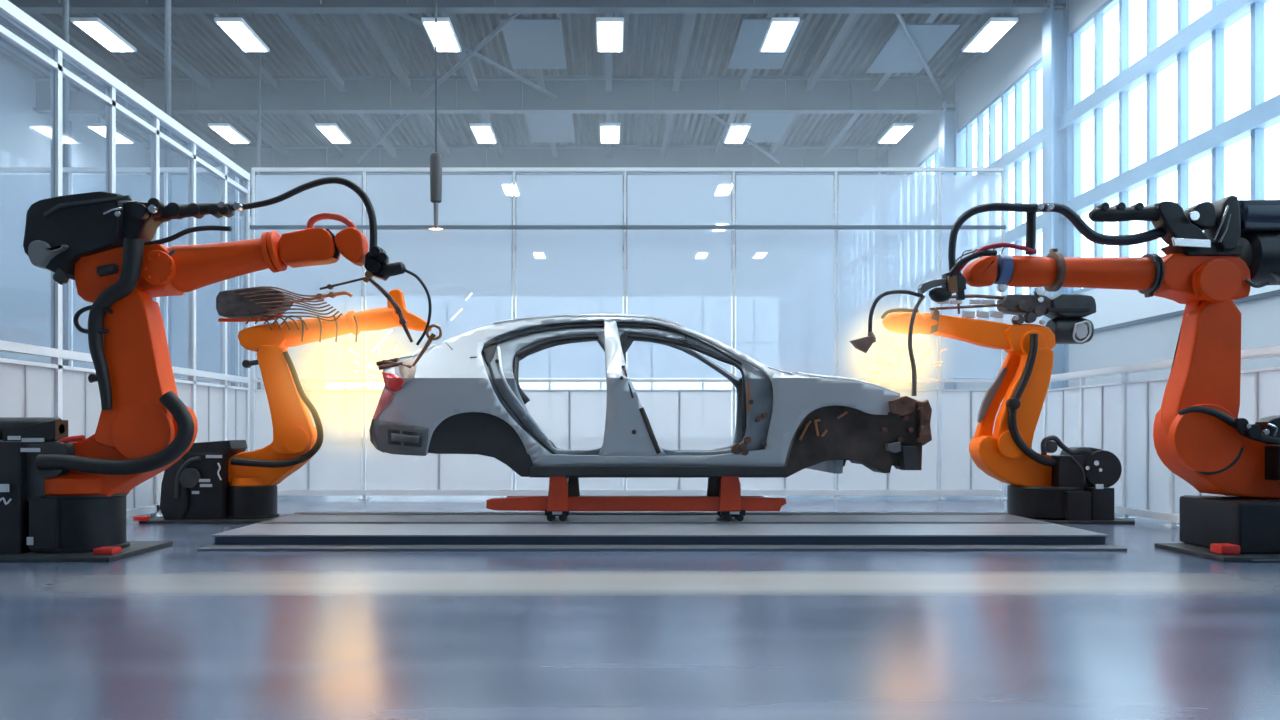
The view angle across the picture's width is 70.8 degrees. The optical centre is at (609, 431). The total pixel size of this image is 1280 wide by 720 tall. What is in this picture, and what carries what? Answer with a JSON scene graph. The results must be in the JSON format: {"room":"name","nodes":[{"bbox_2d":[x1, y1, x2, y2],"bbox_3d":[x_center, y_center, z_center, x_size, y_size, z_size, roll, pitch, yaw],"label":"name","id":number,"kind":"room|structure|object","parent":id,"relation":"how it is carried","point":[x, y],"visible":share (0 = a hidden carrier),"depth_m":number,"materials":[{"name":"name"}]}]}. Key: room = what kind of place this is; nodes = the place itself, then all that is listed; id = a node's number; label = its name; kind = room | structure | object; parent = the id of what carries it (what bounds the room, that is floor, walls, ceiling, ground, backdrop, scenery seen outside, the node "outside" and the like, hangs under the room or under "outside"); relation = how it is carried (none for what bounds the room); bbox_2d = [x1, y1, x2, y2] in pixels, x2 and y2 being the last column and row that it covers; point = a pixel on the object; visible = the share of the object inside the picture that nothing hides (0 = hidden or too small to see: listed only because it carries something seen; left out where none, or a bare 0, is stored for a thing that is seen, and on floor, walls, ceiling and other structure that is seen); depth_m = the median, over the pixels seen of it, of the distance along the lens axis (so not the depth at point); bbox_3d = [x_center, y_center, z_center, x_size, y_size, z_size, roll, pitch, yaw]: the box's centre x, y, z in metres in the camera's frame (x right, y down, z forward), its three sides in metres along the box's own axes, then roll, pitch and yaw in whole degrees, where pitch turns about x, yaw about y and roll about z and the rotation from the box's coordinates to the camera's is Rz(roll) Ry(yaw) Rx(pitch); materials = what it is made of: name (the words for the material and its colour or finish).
{"room":"factory floor","nodes":[
{"label":"factory floor","id":0,"kind":"room"},
{"bbox_2d":[0,56,325,448],"bbox_3d":[-18.450,-5.225,25.500,0.300,12.150,65.000,0,0,0],"label":"wall","id":1,"kind":"structure","parent":0,"point":[25,133],"depth_m":29.02,"materials":[{"name":"paint"}]},
{"bbox_2d":[0,14,1003,250],"bbox_3d":[-3.650,-11.400,25.650,29.900,0.200,65.300,0,0,0],"label":"ceiling","id":2,"kind":"structure","parent":0,"point":[651,42],"depth_m":27.23,"materials":[{"name":"grey metal"}]},
{"bbox_2d":[70,14,136,51],"bbox_3d":[-12.800,-10.644,22.800,0.680,1.312,1.800,0,0,0],"label":"ceiling light","id":3,"kind":"object","parent":2,"relation":"hanging from","point":[94,27],"visible":1,"depth_m":22.61,"materials":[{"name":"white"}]},
{"bbox_2d":[75,23,131,50],"bbox_3d":[-12.800,-9.996,22.800,0.560,0.016,1.640,0,0,0],"label":"diffuser","id":4,"kind":"object","parent":3,"relation":"attached to","point":[102,33],"depth_m":22.73,"materials":[{"name":"white plastic"}]},
{"bbox_2d":[116,116,134,142],"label":"ceiling light","id":5,"kind":"object","parent":2,"relation":"hanging from","point":[120,137],"depth_m":30.75,"materials":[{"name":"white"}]},
{"bbox_2d":[89,127,131,142],"bbox_3d":[-16.800,-9.996,30.300,0.560,0.016,1.640,0,0,0],"label":"diffuser","id":6,"kind":"object","parent":5,"relation":"attached to","point":[120,137],"depth_m":30.36,"materials":[{"name":"white plastic"}]},
{"bbox_2d":[208,114,249,142],"bbox_3d":[-12.800,-10.644,30.300,0.680,1.312,1.800,0,0,0],"label":"ceiling light","id":7,"kind":"object","parent":2,"relation":"hanging from","point":[228,132],"visible":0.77,"depth_m":30.11,"materials":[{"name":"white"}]},
{"bbox_2d":[211,127,247,142],"bbox_3d":[-12.800,-9.996,30.300,0.560,0.016,1.640,0,0,0],"label":"diffuser","id":8,"kind":"object","parent":7,"relation":"attached to","point":[232,135],"depth_m":30.25,"materials":[{"name":"white plastic"}]},
{"bbox_2d":[214,14,269,51],"bbox_3d":[-9.300,-10.644,22.800,0.680,1.312,1.800,0,0,0],"label":"ceiling light","id":9,"kind":"object","parent":2,"relation":"hanging from","point":[237,29],"visible":1,"depth_m":22.61,"materials":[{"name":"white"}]},
{"bbox_2d":[218,23,265,50],"bbox_3d":[-9.300,-9.996,22.800,0.560,0.016,1.640,0,0,0],"label":"diffuser","id":10,"kind":"object","parent":9,"relation":"attached to","point":[242,34],"depth_m":22.73,"materials":[{"name":"white plastic"}]},
{"bbox_2d":[315,114,350,142],"bbox_3d":[-9.300,-10.644,30.300,0.680,1.312,1.800,0,0,0],"label":"ceiling light","id":11,"kind":"object","parent":2,"relation":"hanging from","point":[332,132],"visible":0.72,"depth_m":30.05,"materials":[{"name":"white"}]},
{"bbox_2d":[318,127,348,142],"bbox_3d":[-9.300,-9.996,30.300,0.560,0.016,1.640,0,0,0],"label":"diffuser","id":12,"kind":"object","parent":11,"relation":"attached to","point":[333,134],"depth_m":30.25,"materials":[{"name":"white plastic"}]},
{"bbox_2d":[430,0,441,229],"bbox_3d":[-2.146,-6.895,11.100,0.152,8.810,0.152,0,0,37],"label":"pendant light","id":13,"kind":"object","parent":2,"relation":"hanging from","point":[435,158],"visible":1,"depth_m":11.07,"materials":[{"name":"grey metal"}]},
{"bbox_2d":[421,16,460,51],"bbox_3d":[-4.250,-10.644,22.800,0.680,1.312,1.800,0,0,0],"label":"ceiling light","id":14,"kind":"object","parent":2,"relation":"hanging from","point":[447,41],"visible":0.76,"depth_m":22.61,"materials":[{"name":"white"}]},
{"bbox_2d":[425,23,458,50],"bbox_3d":[-4.250,-9.996,22.800,0.560,0.016,1.640,0,0,0],"label":"diffuser","id":15,"kind":"object","parent":14,"relation":"attached to","point":[447,40],"depth_m":22.73,"materials":[{"name":"white plastic"}]},
{"bbox_2d":[470,114,496,142],"bbox_3d":[-4.250,-10.644,30.300,0.680,1.312,1.800,0,0,0],"label":"ceiling light","id":16,"kind":"object","parent":2,"relation":"hanging from","point":[483,132],"visible":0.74,"depth_m":30.05,"materials":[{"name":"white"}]},
{"bbox_2d":[472,127,494,142],"bbox_3d":[-4.250,-9.996,30.300,0.560,0.016,1.640,0,0,0],"label":"diffuser","id":17,"kind":"object","parent":16,"relation":"attached to","point":[481,134],"depth_m":30.22,"materials":[{"name":"white plastic"}]},
{"bbox_2d":[33,76,955,113],"bbox_3d":[-3.650,-10.755,28.700,29.300,1.090,0.320,0,0,0],"label":"roof beam","id":18,"kind":"structure","parent":2,"relation":"attached to","point":[230,94],"depth_m":28.68,"materials":[{"name":"metal"}]},
{"bbox_2d":[356,114,407,163],"bbox_3d":[-8.000,-10.650,32.150,0.120,0.120,7.976,0,0,-30],"label":"roof beam","id":19,"kind":"structure","parent":18,"relation":"attached to","point":[403,116],"depth_m":32.59,"materials":[{"name":"metal"}]},
{"bbox_2d":[689,96,780,163],"bbox_3d":[4.600,-10.650,32.150,0.120,0.120,8.078,0,0,31],"label":"roof beam","id":20,"kind":"structure","parent":18,"relation":"attached to","point":[714,116],"depth_m":33.09,"materials":[{"name":"metal"}]},
{"bbox_2d":[145,145,887,174],"bbox_3d":[-3.650,-10.755,35.600,29.300,1.090,0.320,0,0,0],"label":"roof beam","id":21,"kind":"structure","parent":2,"relation":"attached to","point":[246,155],"depth_m":35.58,"materials":[{"name":"metal"}]},
{"bbox_2d":[8,0,1065,13],"bbox_3d":[-3.650,-10.755,21.800,29.300,1.090,0.320,0,0,0],"label":"roof beam","id":22,"kind":"structure","parent":2,"relation":"attached to","point":[28,6],"depth_m":21.78,"materials":[{"name":"metal"}]},
{"bbox_2d":[0,37,251,201],"bbox_3d":[-17.000,-11.000,25.500,0.200,0.300,65.000,0,0,0],"label":"roof beam","id":23,"kind":"structure","parent":22,"relation":"attached to","point":[3,42],"depth_m":28.51,"materials":[{"name":"metal"}]},
{"bbox_2d":[34,14,235,157],"bbox_3d":[-14.880,-11.000,25.500,0.200,0.300,65.000,0,0,0],"label":"roof beam","id":24,"kind":"structure","parent":22,"relation":"attached to","point":[52,20],"depth_m":27.10,"materials":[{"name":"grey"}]},
{"bbox_2d":[197,14,362,181],"bbox_3d":[-10.640,-11.000,25.500,0.200,0.300,65.000,0,0,0],"label":"roof beam","id":25,"kind":"structure","parent":22,"relation":"attached to","point":[247,58],"depth_m":27.22,"materials":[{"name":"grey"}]},
{"bbox_2d":[278,14,396,157],"bbox_3d":[-8.520,-11.000,25.500,0.200,0.300,65.000,0,0,0],"label":"roof beam","id":26,"kind":"structure","parent":22,"relation":"attached to","point":[290,20],"depth_m":26.80,"materials":[{"name":"metal"}]},
{"bbox_2d":[420,14,518,99],"bbox_3d":[-3.850,-10.650,25.250,0.120,0.120,8.130,0,0,-32],"label":"roof beam","id":27,"kind":"structure","parent":22,"relation":"attached to","point":[511,17],"depth_m":25.23,"materials":[{"name":"metal"}]},
{"bbox_2d":[398,14,557,99],"bbox_3d":[-3.850,-10.650,25.250,0.120,0.120,8.130,0,0,32],"label":"roof beam","id":28,"kind":"structure","parent":22,"relation":"attached to","point":[406,16],"depth_m":26.07,"materials":[{"name":"metal"}]},
{"bbox_2d":[523,14,557,157],"bbox_3d":[-2.160,-11.000,25.500,0.200,0.300,65.000,0,0,0],"label":"roof beam","id":29,"kind":"structure","parent":22,"relation":"attached to","point":[538,72],"depth_m":27.94,"materials":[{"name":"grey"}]},
{"bbox_2d":[499,18,565,68],"bbox_3d":[-2.100,-10.830,25.200,1.600,0.040,3.200,0,0,0],"label":"ceiling panel","id":30,"kind":"object","parent":29,"relation":"attached to","point":[531,43],"visible":1,"depth_m":25.05,"materials":[{"name":"blue"}]},
{"bbox_2d":[525,114,574,141],"bbox_3d":[-2.100,-10.830,32.000,1.600,0.040,3.200,0,0,0],"label":"ceiling panel","id":31,"kind":"object","parent":29,"relation":"attached to","point":[542,127],"visible":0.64,"depth_m":31.95,"materials":[{"name":"blue"}]},
{"bbox_2d":[605,14,611,157],"bbox_3d":[-0.040,-11.000,25.500,0.200,0.300,65.000,0,0,0],"label":"roof beam","id":32,"kind":"structure","parent":22,"relation":"attached to","point":[608,55],"depth_m":27.78,"materials":[{"name":"metal"}]},
{"bbox_2d":[714,14,774,157],"bbox_3d":[4.200,-11.000,25.500,0.200,0.300,65.000,0,0,0],"label":"roof beam","id":33,"kind":"structure","parent":22,"relation":"attached to","point":[747,73],"depth_m":30.95,"materials":[{"name":"metal"}]},
{"bbox_2d":[728,18,803,68],"bbox_3d":[4.300,-10.830,25.200,1.600,0.040,3.200,0,0,0],"label":"ceiling panel","id":34,"kind":"object","parent":33,"relation":"attached to","point":[746,54],"visible":0.79,"depth_m":25.50,"materials":[{"name":"blue"}]},
{"bbox_2d":[731,14,856,224],"bbox_3d":[6.320,-11.000,25.500,0.200,0.300,65.000,0,0,0],"label":"roof beam","id":35,"kind":"structure","parent":22,"relation":"attached to","point":[847,20],"depth_m":26.30,"materials":[{"name":"blue"}]},
{"bbox_2d":[744,114,794,141],"bbox_3d":[5.500,-10.830,32.000,1.600,0.040,3.200,0,0,0],"label":"ceiling panel","id":36,"kind":"object","parent":35,"relation":"attached to","point":[764,127],"visible":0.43,"depth_m":31.85,"materials":[{"name":"blue"}]},
{"bbox_2d":[895,14,943,99],"bbox_3d":[8.650,-10.650,25.250,0.120,0.120,7.926,0,0,29],"label":"roof beam","id":37,"kind":"structure","parent":22,"relation":"attached to","point":[899,16],"depth_m":25.27,"materials":[{"name":"metal"}]},
{"bbox_2d":[596,17,623,51],"bbox_3d":[0.000,-10.644,22.800,0.680,1.312,1.800,0,0,0],"label":"ceiling light","id":38,"kind":"object","parent":2,"relation":"hanging from","point":[609,30],"visible":1,"depth_m":22.59,"materials":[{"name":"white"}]},
{"bbox_2d":[599,23,620,50],"bbox_3d":[0.000,-9.996,22.800,0.560,0.016,1.640,0,0,0],"label":"diffuser","id":39,"kind":"object","parent":38,"relation":"attached to","point":[609,33],"depth_m":22.76,"materials":[{"name":"white plastic"}]},
{"bbox_2d":[600,123,619,142],"bbox_3d":[0.000,-10.644,30.300,0.680,1.312,1.800,0,0,0],"label":"ceiling light","id":40,"kind":"object","parent":2,"relation":"hanging from","point":[609,132],"visible":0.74,"depth_m":30.08,"materials":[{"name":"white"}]},
{"bbox_2d":[724,114,750,142],"bbox_3d":[4.280,-10.644,30.300,0.680,1.312,1.800,0,0,0],"label":"ceiling light","id":41,"kind":"object","parent":2,"relation":"hanging from","point":[737,132],"visible":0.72,"depth_m":30.05,"materials":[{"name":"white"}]},
{"bbox_2d":[726,127,748,142],"bbox_3d":[4.280,-9.996,30.300,0.560,0.016,1.640,0,0,0],"label":"diffuser","id":42,"kind":"object","parent":41,"relation":"attached to","point":[734,134],"depth_m":30.22,"materials":[{"name":"white plastic"}]},
{"bbox_2d":[760,14,799,51],"bbox_3d":[4.280,-10.644,22.800,0.680,1.312,1.800,0,0,0],"label":"ceiling light","id":43,"kind":"object","parent":2,"relation":"hanging from","point":[780,31],"visible":1,"depth_m":22.61,"materials":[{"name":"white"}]},
{"bbox_2d":[763,23,795,50],"bbox_3d":[4.280,-9.996,22.800,0.560,0.016,1.640,0,0,0],"label":"diffuser","id":44,"kind":"object","parent":43,"relation":"attached to","point":[778,36],"depth_m":22.73,"materials":[{"name":"white plastic"}]},
{"bbox_2d":[877,114,913,142],"bbox_3d":[9.600,-10.644,30.300,0.680,1.312,1.800,0,0,0],"label":"ceiling light","id":45,"kind":"object","parent":2,"relation":"hanging from","point":[896,132],"visible":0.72,"depth_m":30.11,"materials":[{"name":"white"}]},
{"bbox_2d":[880,127,910,142],"bbox_3d":[9.600,-9.996,30.300,0.560,0.016,1.640,0,0,0],"label":"diffuser","id":46,"kind":"object","parent":45,"relation":"attached to","point":[893,134],"depth_m":30.25,"materials":[{"name":"white plastic"}]},
{"bbox_2d":[834,14,1019,201],"bbox_3d":[10.560,-11.000,25.500,0.200,0.300,65.000,0,0,0],"label":"roof beam","id":47,"kind":"structure","parent":2,"relation":"attached to","point":[969,58],"depth_m":27.78,"materials":[{"name":"blue"}]},
{"bbox_2d":[962,14,1017,51],"bbox_3d":[9.600,-10.644,22.800,0.680,1.312,1.800,0,0,0],"label":"ceiling light","id":48,"kind":"object","parent":2,"relation":"hanging from","point":[994,29],"visible":1,"depth_m":22.61,"materials":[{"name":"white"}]},
{"bbox_2d":[966,23,1013,50],"bbox_3d":[9.600,-9.996,22.800,0.560,0.016,1.640,0,0,0],"label":"diffuser","id":49,"kind":"object","parent":48,"relation":"attached to","point":[989,34],"depth_m":22.73,"materials":[{"name":"white plastic"}]},
{"bbox_2d":[250,167,1006,499],"bbox_3d":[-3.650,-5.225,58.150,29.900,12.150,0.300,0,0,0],"label":"wall","id":50,"kind":"structure","parent":0,"point":[362,269],"depth_m":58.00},
{"bbox_2d":[326,297,735,436],"bbox_3d":[-3.650,-4.200,58.120,29.900,9.100,0.160,0,0,0],"label":"window","id":51,"kind":"structure","parent":50,"relation":"in","point":[329,385],"depth_m":58.15,"materials":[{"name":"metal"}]},
{"bbox_2d":[0,445,1279,719],"bbox_3d":[-3.650,0.950,25.650,29.900,0.200,65.300,0,0,0],"label":"floor","id":52,"kind":"structure","parent":0,"point":[178,631],"depth_m":3.87,"materials":[{"name":"grey concrete"}]},
{"bbox_2d":[63,0,68,365],"bbox_3d":[-7.858,-5.225,13.000,0.193,12.150,0.193,0,0,0],"label":"mast","id":53,"kind":"object","parent":52,"relation":"on","point":[65,2],"visible":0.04,"depth_m":12.97,"materials":[{"name":"grey metal"}]},
{"bbox_2d":[62,117,70,364],"bbox_3d":[-18.125,-4.750,29.800,0.350,11.200,0.400,0,0,0],"label":"steel column","id":54,"kind":"structure","parent":52,"relation":"on","point":[62,117],"depth_m":29.60,"materials":[{"name":"metal"}]},
{"bbox_2d":[0,167,238,386],"bbox_3d":[-7.050,-1.240,11.350,4.820,4.180,0.120,0,0,0],"label":"fence","id":55,"kind":"object","parent":52,"relation":"on","point":[70,170],"visible":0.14,"depth_m":11.33,"materials":[{"name":"white metal"}]},
{"bbox_2d":[0,0,249,517],"bbox_3d":[-4.550,-1.190,6.935,0.120,4.080,8.790,0,0,0],"label":"glass partition","id":56,"kind":"object","parent":52,"relation":"on","point":[27,388],"visible":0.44,"depth_m":8.17,"materials":[{"name":"white"}]},
{"bbox_2d":[160,177,171,364],"bbox_3d":[-18.125,-4.750,36.700,0.350,11.200,0.400,0,0,0],"label":"steel column","id":57,"kind":"structure","parent":52,"relation":"on","point":[161,178],"depth_m":36.50,"materials":[{"name":"grey metal"}]},
{"bbox_2d":[165,0,170,358],"bbox_3d":[-6.876,-5.225,14.000,0.217,12.150,0.217,0,0,0],"label":"mast","id":58,"kind":"object","parent":52,"relation":"on","point":[167,2],"visible":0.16,"depth_m":13.96,"materials":[{"name":"grey metal"}]},
{"bbox_2d":[0,177,441,561],"bbox_3d":[-2.745,-0.457,6.305,3.165,2.614,0.870,0,0,0],"label":"robot","id":59,"kind":"object","parent":52,"relation":"on","point":[63,497],"visible":1,"depth_m":6.10,"materials":[{"name":"orange metal"}]},
{"bbox_2d":[231,217,240,386],"bbox_3d":[-18.125,-4.750,43.600,0.350,11.200,0.400,0,0,0],"label":"steel column","id":60,"kind":"structure","parent":52,"relation":"on","point":[232,218],"depth_m":43.40,"materials":[{"name":"metal"}]},
{"bbox_2d":[257,55,260,389],"bbox_3d":[-10.530,-5.225,27.000,0.242,12.150,0.242,0,0,0],"label":"mast","id":61,"kind":"object","parent":52,"relation":"on","point":[258,56],"visible":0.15,"depth_m":26.96,"materials":[{"name":"grey metal"}]},
{"bbox_2d":[133,286,431,523],"bbox_3d":[-3.056,-0.266,8.640,2.669,2.232,0.720,0,0,0],"label":"robot","id":62,"kind":"object","parent":52,"relation":"on","point":[214,482],"visible":0.98,"depth_m":8.51,"materials":[{"name":"orange metal"}]},
{"bbox_2d":[197,512,1126,550],"bbox_3d":[0.370,0.796,7.390,6.640,0.108,1.940,0,0,0],"label":"platform","id":63,"kind":"object","parent":52,"relation":"on","point":[297,531],"visible":1,"depth_m":6.72,"materials":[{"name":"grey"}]},
{"bbox_2d":[486,476,786,520],"bbox_3d":[0.222,0.548,7.747,2.508,0.394,0.545,0,0,0],"label":"stand","id":64,"kind":"object","parent":63,"relation":"on","point":[724,497],"visible":0.95,"depth_m":7.50,"materials":[{"name":"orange metal"}]},
{"bbox_2d":[369,314,931,477],"bbox_3d":[0.261,-0.342,8.354,4.837,1.445,1.991,0,0,0],"label":"car","id":65,"kind":"object","parent":64,"relation":"on","point":[464,394],"visible":1,"depth_m":7.47,"materials":[{"name":"silver metal"}]},
{"bbox_2d":[340,346,420,388],"bbox_3d":[-1.972,-0.571,8.017,0.813,0.419,0.234,0,0,-8],"label":"sparks","id":66,"kind":"object","parent":65,"relation":"on","point":[378,346],"visible":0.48,"depth_m":8.01},
{"bbox_2d":[382,372,403,391],"bbox_3d":[-1.808,-0.417,7.474,0.266,0.175,0.052,0,0,31],"label":"tail light","id":67,"kind":"object","parent":65,"relation":"attached to","point":[393,381],"depth_m":7.45,"materials":[{"name":"red plastic"}]},
{"bbox_2d":[391,433,418,442],"bbox_3d":[-1.692,0.049,7.431,0.246,0.084,0.029,0,0,9],"label":"vent","id":68,"kind":"object","parent":65,"relation":"attached to","point":[395,437],"depth_m":7.42,"materials":[{"name":"grey plastic"}]},
{"bbox_2d":[372,293,471,351],"bbox_3d":[-1.672,-0.973,8.000,0.895,0.530,0.012,0,0,0],"label":"sparks","id":69,"kind":"object","parent":65,"relation":"attached to","point":[471,293],"visible":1,"depth_m":8.00},
{"bbox_2d":[790,371,899,394],"bbox_3d":[2.001,-0.416,8.360,0.841,0.233,1.880,0,0,0],"label":"hood","id":70,"kind":"object","parent":65,"relation":"attached to","point":[808,383],"depth_m":7.42,"materials":[{"name":"silver metal"}]},
{"bbox_2d":[869,336,946,383],"bbox_3d":[2.621,-0.632,7.895,0.697,0.466,0.282,0,0,0],"label":"sparks","id":71,"kind":"object","parent":65,"relation":"on","point":[890,336],"visible":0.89,"depth_m":7.92},
{"bbox_2d":[834,210,837,375],"bbox_3d":[10.900,-4.800,42.500,0.800,11.300,0.600,0,0,0],"label":"steel column","id":72,"kind":"structure","parent":52,"relation":"on","point":[834,210],"depth_m":42.42,"materials":[{"name":"metal"}]},
{"bbox_2d":[876,166,889,389],"bbox_3d":[10.900,-4.800,35.600,0.800,11.300,0.600,0,0,0],"label":"steel column","id":73,"kind":"structure","parent":52,"relation":"on","point":[883,384],"depth_m":35.54,"materials":[{"name":"grey metal"}]},
{"bbox_2d":[939,102,965,389],"bbox_3d":[10.900,-4.800,28.700,0.800,11.300,0.600,0,0,0],"label":"steel column","id":74,"kind":"structure","parent":52,"relation":"on","point":[952,144],"depth_m":28.63,"materials":[{"name":"metal"}]},
{"bbox_2d":[881,245,1134,523],"bbox_3d":[3.716,-0.499,8.667,2.258,2.698,0.734,0,0,0],"label":"robot","id":75,"kind":"object","parent":52,"relation":"on","point":[1072,486],"visible":0.97,"depth_m":8.57,"materials":[{"name":"orange metal"}]},
{"bbox_2d":[1042,0,1071,388],"bbox_3d":[10.900,-4.800,21.800,0.800,11.300,0.600,0,0,0],"label":"steel column","id":76,"kind":"structure","parent":52,"relation":"on","point":[1056,40],"depth_m":21.76,"materials":[{"name":"metal"}]},
{"bbox_2d":[850,195,1279,561],"bbox_3d":[3.515,-0.385,6.250,3.691,2.469,0.780,0,0,0],"label":"robot","id":77,"kind":"object","parent":52,"relation":"on","point":[1199,435],"visible":1,"depth_m":6.19,"materials":[{"name":"orange metal"}]},
{"bbox_2d":[1032,345,1279,527],"bbox_3d":[5.040,0.100,8.975,0.120,1.500,4.670,0,0,0],"label":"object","id":78,"kind":"object","parent":52,"relation":"on","point":[1118,418],"visible":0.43,"depth_m":8.67,"materials":[{"name":"white"}]},
{"bbox_2d":[869,0,1279,406],"bbox_3d":[11.150,-5.225,25.500,0.300,12.150,65.000,0,0,0],"label":"wall","id":79,"kind":"structure","parent":0,"point":[1019,49],"depth_m":21.36,"materials":[{"name":"paint"}]},
{"bbox_2d":[907,147,938,174],"bbox_3d":[11.030,-6.410,32.150,0.380,6.320,6.900,0,0,0],"label":"window","id":80,"kind":"structure","parent":79,"relation":"in","point":[934,156],"depth_m":31.26,"materials":[{"name":"blue glass"}]},
{"bbox_2d":[958,58,1041,315],"bbox_3d":[11.030,-6.410,25.250,0.380,6.320,6.900,0,0,0],"label":"window","id":81,"kind":"structure","parent":79,"relation":"in","point":[1029,148],"depth_m":24.36,"materials":[{"name":"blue metal"}]},
{"bbox_2d":[853,285,1279,378],"bbox_3d":[11.150,-2.790,25.500,0.260,0.920,65.000,0,0,0],"label":"trim","id":82,"kind":"structure","parent":79,"relation":"attached to","point":[1113,306],"depth_m":19.28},
{"bbox_2d":[861,289,1279,378],"bbox_3d":[11.095,-2.290,25.500,0.310,0.080,65.000,0,0,0],"label":"trim","id":83,"kind":"structure","parent":79,"relation":"attached to","point":[1275,292],"depth_m":17.73,"materials":[{"name":"metal"}]},
{"bbox_2d":[1058,0,1279,293],"bbox_3d":[11.030,-6.410,17.350,0.380,6.320,8.900,0,0,0],"label":"window","id":84,"kind":"structure","parent":79,"relation":"in","point":[1262,115],"depth_m":18.17,"materials":[{"name":"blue metal"}]},
{"bbox_3d":[-3.650,-10.755,1.100,29.300,1.090,0.320,0,0,0],"label":"roof beam","id":85,"kind":"structure","parent":0,"visible":0},
{"bbox_2d":[115,14,362,222],"bbox_3d":[-12.760,-11.000,25.500,0.200,0.300,65.000,0,0,0],"label":"roof beam","id":86,"kind":"structure","parent":85,"relation":"attached to","point":[131,20],"depth_m":27.01,"materials":[{"name":"metal"}]},
{"bbox_2d":[360,14,450,157],"bbox_3d":[-6.400,-11.000,25.500,0.200,0.300,65.000,0,0,0],"label":"roof beam","id":87,"kind":"structure","parent":85,"relation":"attached to","point":[369,20],"depth_m":26.79,"materials":[{"name":"blue"}]},
{"bbox_2d":[441,14,515,197],"bbox_3d":[-4.280,-11.000,25.500,0.200,0.300,65.000,0,0,0],"label":"roof beam","id":88,"kind":"structure","parent":85,"relation":"attached to","point":[466,66],"depth_m":27.65,"materials":[{"name":"metal"}]},
{"bbox_2d":[660,14,693,157],"bbox_3d":[2.080,-11.000,25.500,0.200,0.300,65.000,0,0,0],"label":"roof beam","id":89,"kind":"structure","parent":85,"relation":"attached to","point":[689,17],"depth_m":26.86,"materials":[{"name":"blue"}]},
{"bbox_2d":[821,14,938,157],"bbox_3d":[8.440,-11.000,25.500,0.200,0.300,65.000,0,0,0],"label":"roof beam","id":90,"kind":"structure","parent":85,"relation":"attached to","point":[882,78],"depth_m":31.40,"materials":[{"name":"metal"}]},
{"bbox_2d":[866,23,959,72],"bbox_3d":[8.500,-10.830,25.500,1.600,0.040,3.200,0,0,0],"label":"ceiling panel","id":91,"kind":"object","parent":90,"relation":"attached to","point":[898,55],"visible":1,"depth_m":25.30,"materials":[{"name":"blue"}]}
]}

